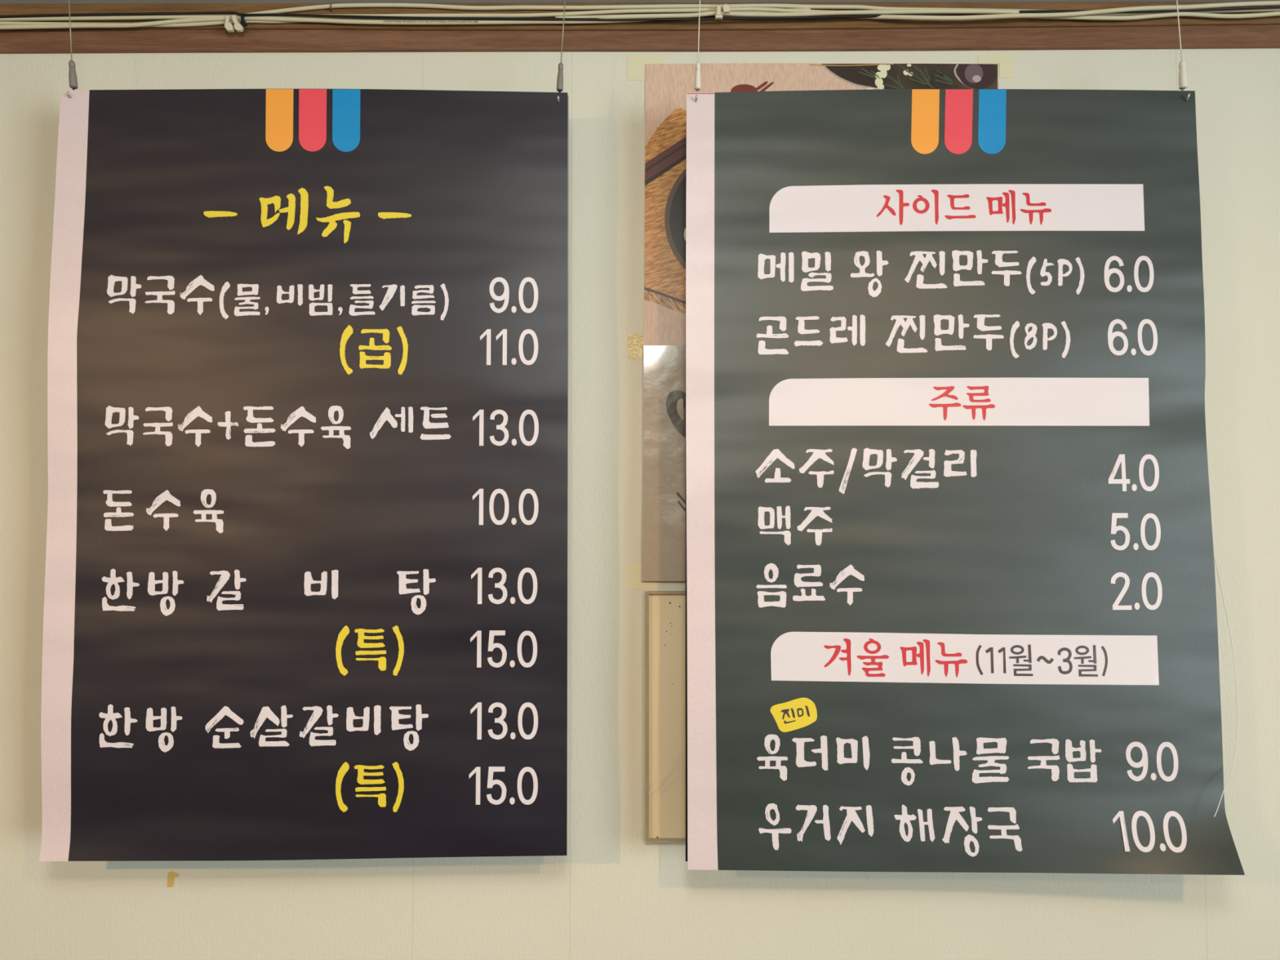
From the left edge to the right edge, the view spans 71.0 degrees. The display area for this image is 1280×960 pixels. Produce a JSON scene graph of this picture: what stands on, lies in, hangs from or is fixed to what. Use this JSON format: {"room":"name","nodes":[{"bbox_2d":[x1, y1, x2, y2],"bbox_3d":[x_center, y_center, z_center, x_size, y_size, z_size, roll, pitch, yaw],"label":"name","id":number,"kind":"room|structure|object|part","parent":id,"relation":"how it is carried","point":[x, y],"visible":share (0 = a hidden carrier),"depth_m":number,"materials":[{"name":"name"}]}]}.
{"room":"restaurant","nodes":[
{"label":"restaurant","id":0,"kind":"room"},
{"bbox_2d":[0,48,1279,959],"bbox_3d":[1.201,0.568,1.146,8.800,2.465,0.100,0,-3,0],"label":"wall","id":1,"kind":"structure","parent":0,"point":[615,895],"depth_m":1.11,"materials":[{"name":"paint"}]},
{"bbox_2d":[167,871,178,887],"bbox_3d":[-0.573,0.489,1.100,0.014,0.019,0.001,0,-3,0],"label":"tape","id":2,"kind":"object","parent":1,"relation":"attached to","point":[171,876],"visible":1,"depth_m":1.10,"materials":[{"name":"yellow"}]},
{"bbox_2d":[0,17,451,26],"bbox_3d":[-0.544,-0.585,1.147,0.607,0.012,0.005,0,-3,0],"label":"cable","id":3,"kind":"object","parent":1,"relation":"attached to","point":[2,23],"visible":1,"depth_m":1.15,"materials":[{"name":"beige plastic"}]},
{"bbox_2d":[0,7,826,21],"bbox_3d":[-0.296,-0.594,1.143,1.099,0.016,0.005,0,-3,0],"label":"cable","id":4,"kind":"object","parent":1,"relation":"attached to","point":[731,9],"visible":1,"depth_m":1.14,"materials":[{"name":"beige plastic"}]},
{"bbox_2d":[0,8,810,29],"bbox_3d":[-0.314,-0.588,1.145,1.063,0.028,0.009,0,-3,0],"label":"cable","id":5,"kind":"object","parent":4,"relation":"on","point":[202,19],"visible":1,"depth_m":1.14,"materials":[{"name":"beige plastic"}]},
{"bbox_2d":[224,15,234,32],"bbox_3d":[-0.521,-0.580,1.141,0.013,0.024,0.012,0,-3,0],"label":"cable tie","id":6,"kind":"object","parent":5,"relation":"attached to","point":[228,26],"visible":1,"depth_m":1.13,"materials":[{"name":"beige plastic"}]},
{"bbox_2d":[231,14,243,31],"bbox_3d":[-0.511,-0.579,1.139,0.016,0.023,0.011,0,-3,0],"label":"cable tie","id":7,"kind":"object","parent":5,"relation":"attached to","point":[237,26],"visible":1,"depth_m":1.13,"materials":[{"name":"beige plastic"}]},
{"bbox_2d":[240,13,247,26],"bbox_3d":[-0.502,-0.584,1.139,0.010,0.019,0.012,0,-3,0],"label":"cable tie","id":8,"kind":"object","parent":5,"relation":"attached to","point":[242,22],"visible":1,"depth_m":1.13,"materials":[{"name":"black plastic"}]},
{"bbox_2d":[383,20,477,22],"bbox_3d":[-0.266,-0.583,1.140,0.120,0.003,0.001,0,-3,0],"label":"print","id":9,"kind":"object","parent":5,"relation":"attached to","point":[384,20],"depth_m":1.14},
{"bbox_2d":[0,4,1279,21],"bbox_3d":[0.003,-0.593,1.140,1.692,0.020,0.003,0,-3,0],"label":"cable","id":10,"kind":"object","parent":5,"relation":"on","point":[1278,6],"visible":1,"depth_m":1.14,"materials":[{"name":"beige plastic"}]},
{"bbox_2d":[627,333,644,359],"bbox_3d":[-0.005,-0.170,1.135,0.021,0.032,0.001,0,-3,0],"label":"tape","id":11,"kind":"object","parent":1,"relation":"attached to","point":[635,341],"visible":1,"depth_m":1.14,"materials":[{"name":"brown paper"}]},
{"bbox_2d":[244,3,1032,13],"bbox_3d":[0.023,-0.602,1.147,1.055,0.018,0.006,0,-3,0],"label":"cable","id":12,"kind":"object","parent":1,"relation":"attached to","point":[337,5],"visible":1,"depth_m":1.15,"materials":[{"name":"beige plastic"}]},
{"bbox_2d":[0,24,1279,53],"bbox_3d":[0.011,-0.572,1.155,2.710,0.045,0.004,0,-3,0],"label":"trim","id":13,"kind":"structure","parent":1,"relation":"attached to","point":[1204,37],"depth_m":1.15,"materials":[{"name":"brown wood"}]},
{"bbox_2d":[0,1,1279,31],"bbox_3d":[0.011,-0.595,1.155,2.705,0.035,0.008,0,-3,0],"label":"trim","id":14,"kind":"structure","parent":1,"relation":"attached to","point":[5,9],"depth_m":1.15,"materials":[{"name":"brown wood"}]},
{"bbox_2d":[625,563,660,588],"bbox_3d":[0.004,0.120,1.120,0.044,0.032,0.001,0,-3,0],"label":"tape","id":15,"kind":"object","parent":1,"relation":"attached to","point":[633,571],"visible":1,"depth_m":1.12,"materials":[{"name":"beige paper"}]},
{"bbox_2d":[626,54,664,80],"bbox_3d":[0.007,-0.531,1.155,0.048,0.034,0.001,0,-3,0],"label":"tape","id":16,"kind":"object","parent":1,"relation":"attached to","point":[636,68],"visible":1,"depth_m":1.16,"materials":[{"name":"beige paper"}]},
{"bbox_2d":[641,345,685,581],"bbox_3d":[0.167,-0.022,1.124,0.329,0.296,0.005,0,-3,0],"label":"poster","id":17,"kind":"object","parent":1,"relation":"attached to","point":[664,467],"visible":0.24,"depth_m":1.12,"materials":[{"name":"beige paper"}]},
{"bbox_2d":[666,390,685,438],"bbox_3d":[0.048,-0.080,1.127,0.030,0.065,0.002,0,-3,-3],"label":"print","id":18,"kind":"object","parent":17,"relation":"attached to","point":[675,399],"depth_m":1.13,"materials":[{"name":"grey paper"}]},
{"bbox_2d":[675,492,685,511],"bbox_3d":[0.054,0.030,1.121,0.019,0.030,0.001,0,-3,5],"label":"print","id":19,"kind":"object","parent":17,"relation":"attached to","point":[680,496],"depth_m":1.12,"materials":[{"name":"brown paper"}]},
{"bbox_2d":[644,591,685,842],"bbox_3d":[0.168,0.291,1.106,0.324,0.307,0.008,0,-3,0],"label":"picture frame","id":20,"kind":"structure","parent":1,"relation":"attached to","point":[664,611],"depth_m":1.11,"materials":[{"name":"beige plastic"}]},
{"bbox_3d":[0.009,0.291,1.106,0.006,0.306,0.008,0,-3,0],"label":"frame rail","id":21,"kind":"part","parent":20,"relation":"part of","materials":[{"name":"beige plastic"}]},
{"bbox_3d":[0.170,0.139,1.114,0.318,0.004,0.008,0,-3,0],"label":"frame rail","id":22,"kind":"part","parent":20,"relation":"part of","materials":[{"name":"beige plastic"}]},
{"bbox_3d":[0.168,0.441,1.098,0.314,0.006,0.008,0,-3,0],"label":"frame rail","id":23,"kind":"part","parent":20,"relation":"part of","materials":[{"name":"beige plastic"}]},
{"bbox_2d":[555,8,1019,19],"bbox_3d":[0.186,-0.591,1.141,0.588,0.012,0.012,0,-3,0],"label":"cable","id":24,"kind":"object","parent":1,"relation":"attached to","point":[919,11],"visible":0.99,"depth_m":1.14,"materials":[{"name":"beige plastic"}]},
{"bbox_2d":[644,62,998,345],"bbox_3d":[0.233,-0.353,1.144,0.457,0.367,0.001,0,-3,0],"label":"poster","id":25,"kind":"object","parent":1,"relation":"attached to","point":[667,85],"visible":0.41,"depth_m":1.15,"materials":[{"name":"paper"}]},
{"bbox_2d":[644,286,685,304],"bbox_3d":[0.043,-0.230,1.137,0.074,0.030,0.001,0,-3,0],"label":"print","id":26,"kind":"object","parent":25,"relation":"attached to","point":[645,288],"depth_m":1.14},
{"bbox_2d":[644,289,685,314],"bbox_3d":[0.043,-0.222,1.137,0.074,0.038,0.001,0,-3,0],"label":"print","id":27,"kind":"object","parent":25,"relation":"attached to","point":[668,303],"depth_m":1.14},
{"bbox_2d":[644,107,686,301],"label":"print","id":28,"kind":"object","parent":25,"relation":"attached to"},
{"bbox_2d":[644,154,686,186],"bbox_3d":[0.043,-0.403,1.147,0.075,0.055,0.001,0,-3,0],"label":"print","id":29,"kind":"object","parent":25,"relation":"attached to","point":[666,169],"depth_m":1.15},
{"bbox_2d":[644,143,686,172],"bbox_3d":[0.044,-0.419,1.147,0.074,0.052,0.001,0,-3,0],"label":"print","id":30,"kind":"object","parent":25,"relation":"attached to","point":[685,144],"depth_m":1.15},
{"bbox_2d":[644,145,686,181],"bbox_3d":[0.043,-0.412,1.147,0.075,0.061,0.001,0,-3,0],"label":"print","id":31,"kind":"object","parent":25,"relation":"attached to","point":[681,153],"depth_m":1.15},
{"bbox_2d":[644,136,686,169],"bbox_3d":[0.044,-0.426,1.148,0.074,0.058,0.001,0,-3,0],"label":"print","id":32,"kind":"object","parent":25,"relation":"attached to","point":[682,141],"depth_m":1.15},
{"bbox_2d":[730,84,757,92],"bbox_3d":[0.134,-0.499,1.152,0.034,0.019,0.001,0,-3,0],"label":"print","id":33,"kind":"object","parent":25,"relation":"attached to","point":[742,87],"depth_m":1.15},
{"bbox_2d":[751,80,767,91],"bbox_3d":[0.153,-0.505,1.152,0.022,0.015,0.001,0,-3,0],"label":"print","id":34,"kind":"object","parent":25,"relation":"attached to","point":[763,84],"depth_m":1.15},
{"bbox_2d":[760,81,773,91],"bbox_3d":[0.162,-0.504,1.152,0.020,0.015,0.001,0,-3,0],"label":"print","id":35,"kind":"object","parent":25,"relation":"attached to","point":[764,89],"depth_m":1.15},
{"bbox_2d":[823,65,874,88],"bbox_3d":[0.269,-0.518,1.153,0.065,0.031,0.001,0,-3,0],"label":"print","id":36,"kind":"object","parent":25,"relation":"attached to","point":[824,65],"depth_m":1.15},
{"bbox_2d":[809,63,893,66],"bbox_3d":[0.273,-0.534,1.153,0.108,0.003,0.001,0,-3,0],"label":"print","id":37,"kind":"object","parent":25,"relation":"attached to","point":[880,64],"depth_m":1.15},
{"bbox_2d":[858,71,876,79],"bbox_3d":[0.293,-0.520,1.153,0.024,0.011,0.001,0,-3,0],"label":"print","id":38,"kind":"object","parent":25,"relation":"attached to","point":[859,71],"depth_m":1.15},
{"bbox_2d":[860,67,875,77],"bbox_3d":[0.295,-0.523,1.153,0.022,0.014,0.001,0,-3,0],"label":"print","id":39,"kind":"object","parent":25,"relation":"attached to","point":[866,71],"depth_m":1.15},
{"bbox_2d":[875,71,882,78],"bbox_3d":[0.307,-0.520,1.152,0.010,0.009,0.001,0,-3,0],"label":"print","id":40,"kind":"object","parent":25,"relation":"attached to","point":[878,73],"depth_m":1.15},
{"bbox_2d":[875,77,883,86],"bbox_3d":[0.307,-0.511,1.152,0.010,0.012,0.001,0,-3,0],"label":"print","id":41,"kind":"object","parent":25,"relation":"attached to","point":[878,82],"depth_m":1.15},
{"bbox_2d":[877,64,886,71],"bbox_3d":[0.311,-0.530,1.153,0.012,0.008,0.001,0,-3,0],"label":"print","id":42,"kind":"object","parent":25,"relation":"attached to","point":[882,67],"depth_m":1.15},
{"bbox_2d":[880,70,887,78],"bbox_3d":[0.313,-0.522,1.153,0.009,0.012,0.001,0,-3,0],"label":"print","id":43,"kind":"object","parent":25,"relation":"attached to","point":[884,73],"depth_m":1.15},
{"bbox_2d":[884,63,890,70],"bbox_3d":[0.318,-0.531,1.153,0.009,0.009,0.001,0,-3,0],"label":"print","id":44,"kind":"object","parent":25,"relation":"attached to","point":[888,66],"depth_m":1.15},
{"bbox_2d":[885,84,897,88],"bbox_3d":[0.323,-0.505,1.152,0.017,0.007,0.001,0,-3,0],"label":"print","id":45,"kind":"object","parent":25,"relation":"attached to","point":[886,84],"depth_m":1.15},
{"bbox_2d":[821,63,997,88],"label":"print","id":46,"kind":"object","parent":25,"relation":"attached to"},
{"bbox_2d":[896,63,933,88],"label":"print","id":47,"kind":"object","parent":25,"relation":"attached to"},
{"bbox_2d":[909,78,925,84],"bbox_3d":[0.357,-0.512,1.152,0.021,0.009,0.001,0,-3,0],"label":"print","id":48,"kind":"object","parent":25,"relation":"attached to","point":[909,78],"depth_m":1.15},
{"bbox_2d":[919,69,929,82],"bbox_3d":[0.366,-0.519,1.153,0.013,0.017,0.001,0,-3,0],"label":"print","id":49,"kind":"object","parent":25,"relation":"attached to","point":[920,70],"depth_m":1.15},
{"bbox_2d":[920,73,932,86],"bbox_3d":[0.367,-0.513,1.152,0.016,0.018,0.001,0,-3,0],"label":"print","id":50,"kind":"object","parent":25,"relation":"attached to","point":[921,75],"depth_m":1.15},
{"bbox_2d":[924,67,930,79],"bbox_3d":[0.369,-0.522,1.153,0.008,0.017,0.001,0,-3,0],"label":"print","id":51,"kind":"object","parent":25,"relation":"attached to","point":[924,68],"depth_m":1.15},
{"bbox_2d":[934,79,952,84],"bbox_3d":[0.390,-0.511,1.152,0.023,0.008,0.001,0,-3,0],"label":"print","id":52,"kind":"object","parent":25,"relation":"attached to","point":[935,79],"depth_m":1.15},
{"bbox_2d":[934,74,952,83],"bbox_3d":[0.390,-0.516,1.153,0.023,0.013,0.001,0,-3,0],"label":"print","id":53,"kind":"object","parent":25,"relation":"attached to","point":[935,74],"depth_m":1.15},
{"bbox_2d":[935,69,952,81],"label":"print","id":54,"kind":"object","parent":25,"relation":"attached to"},
{"bbox_2d":[953,63,973,88],"bbox_3d":[0.417,-0.518,1.153,0.027,0.035,0.001,0,-3,0],"label":"print","id":55,"kind":"object","parent":25,"relation":"attached to","point":[957,64],"depth_m":1.15},
{"bbox_2d":[964,64,982,83],"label":"print","id":56,"kind":"object","parent":25,"relation":"attached to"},
{"bbox_2d":[972,75,981,82],"bbox_3d":[0.432,-0.515,1.152,0.011,0.009,0.001,0,-3,0],"label":"print","id":57,"kind":"object","parent":25,"relation":"attached to","point":[976,78],"depth_m":1.15},
{"bbox_2d":[959,64,996,88],"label":"print","id":58,"kind":"object","parent":25,"relation":"attached to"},
{"bbox_2d":[977,53,1013,77],"bbox_3d":[0.458,-0.534,1.155,0.046,0.032,0.001,0,-3,0],"label":"tape","id":59,"kind":"object","parent":1,"relation":"attached to","point":[1006,60],"visible":1,"depth_m":1.16,"materials":[{"name":"beige paper"}]},
{"bbox_2d":[742,0,1279,20],"bbox_3d":[0.473,-0.595,1.138,0.748,0.025,0.014,0,-3,1],"label":"cable","id":60,"kind":"object","parent":1,"relation":"attached to","point":[1260,2],"visible":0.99,"depth_m":1.13,"materials":[{"name":"beige plastic"}]},
{"bbox_2d":[715,4,722,19],"bbox_3d":[0.100,-0.593,1.139,0.010,0.021,0.018,0,-3,0],"label":"cable tie","id":61,"kind":"object","parent":60,"relation":"attached to","point":[718,16],"visible":1,"depth_m":1.13,"materials":[{"name":"beige plastic"}]},
{"bbox_2d":[722,3,730,17],"bbox_3d":[0.110,-0.596,1.138,0.010,0.014,0.016,0,-3,0],"label":"cable tie","id":62,"kind":"object","parent":60,"relation":"attached to","point":[726,8],"visible":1,"depth_m":1.13,"materials":[{"name":"beige plastic"}]},
{"bbox_2d":[1029,11,1279,20],"bbox_3d":[0.674,-0.592,1.142,0.354,0.012,0.005,0,-3,0],"label":"cable","id":63,"kind":"object","parent":1,"relation":"attached to","point":[1273,13],"visible":0.99,"depth_m":1.14,"materials":[{"name":"beige plastic"}]},
{"bbox_2d":[1088,8,1279,15],"bbox_3d":[0.698,-0.598,1.147,0.311,0.013,0.005,0,-3,0],"label":"cable","id":64,"kind":"object","parent":1,"relation":"attached to","point":[1265,9],"visible":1,"depth_m":1.15,"materials":[{"name":"beige plastic"}]},
{"bbox_2d":[0,0,1279,4],"bbox_3d":[1.198,-0.838,-2.033,8.800,0.100,6.600,0,-3,0],"label":"ceiling","id":65,"kind":"structure","parent":0,"point":[2,2],"depth_m":1.15,"materials":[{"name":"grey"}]},
{"bbox_2d":[66,0,77,97],"bbox_3d":[-0.679,-0.536,1.077,0.017,0.161,0.018,0,-3,0],"label":"wire hanger","id":66,"kind":"object","parent":65,"relation":"hanging from","point":[73,79],"visible":1,"depth_m":1.07,"materials":[{"name":"silver metal"}]},
{"bbox_2d":[39,88,568,861],"bbox_3d":[-0.388,-0.017,1.048,0.608,0.903,0.015,0,-3,-1],"label":"banner","id":67,"kind":"object","parent":66,"relation":"hanging from","point":[305,593],"visible":1,"depth_m":1.04,"materials":[{"name":"black plastic"}]},
{"bbox_2d":[556,0,565,102],"bbox_3d":[-0.096,-0.533,1.076,0.012,0.168,0.017,2,-4,-37],"label":"wire hanger","id":68,"kind":"object","parent":65,"relation":"hanging from","point":[560,74],"visible":1,"depth_m":1.07,"materials":[{"name":"silver metal"}]},
{"bbox_2d":[694,0,701,102],"bbox_3d":[0.069,-0.534,1.077,0.009,0.167,0.017,0,-3,0],"label":"wire hanger","id":69,"kind":"object","parent":65,"relation":"hanging from","point":[697,77],"visible":1,"depth_m":1.07,"materials":[{"name":"white metal"}]},
{"bbox_2d":[685,88,1244,875],"bbox_3d":[0.361,-0.012,1.028,0.616,0.915,0.051,0,-3,0],"label":"banner","id":70,"kind":"object","parent":69,"relation":"hanging from","point":[951,593],"visible":1,"depth_m":1.05,"materials":[{"name":"grey plastic"}]},
{"bbox_2d":[1213,555,1237,817],"bbox_3d":[0.668,0.222,1.035,0.068,0.315,0.020,2,-4,-38],"label":"loose wire","id":71,"kind":"object","parent":70,"relation":"attached to","point":[1214,556],"visible":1,"depth_m":1.05,"materials":[{"name":"white"}]},
{"bbox_2d":[1176,0,1190,101],"bbox_3d":[0.652,-0.535,1.076,0.012,0.167,0.021,-3,-4,43],"label":"wire hanger","id":72,"kind":"object","parent":65,"relation":"hanging from","point":[1183,83],"visible":1,"depth_m":1.07,"materials":[{"name":"white"}]}
]}

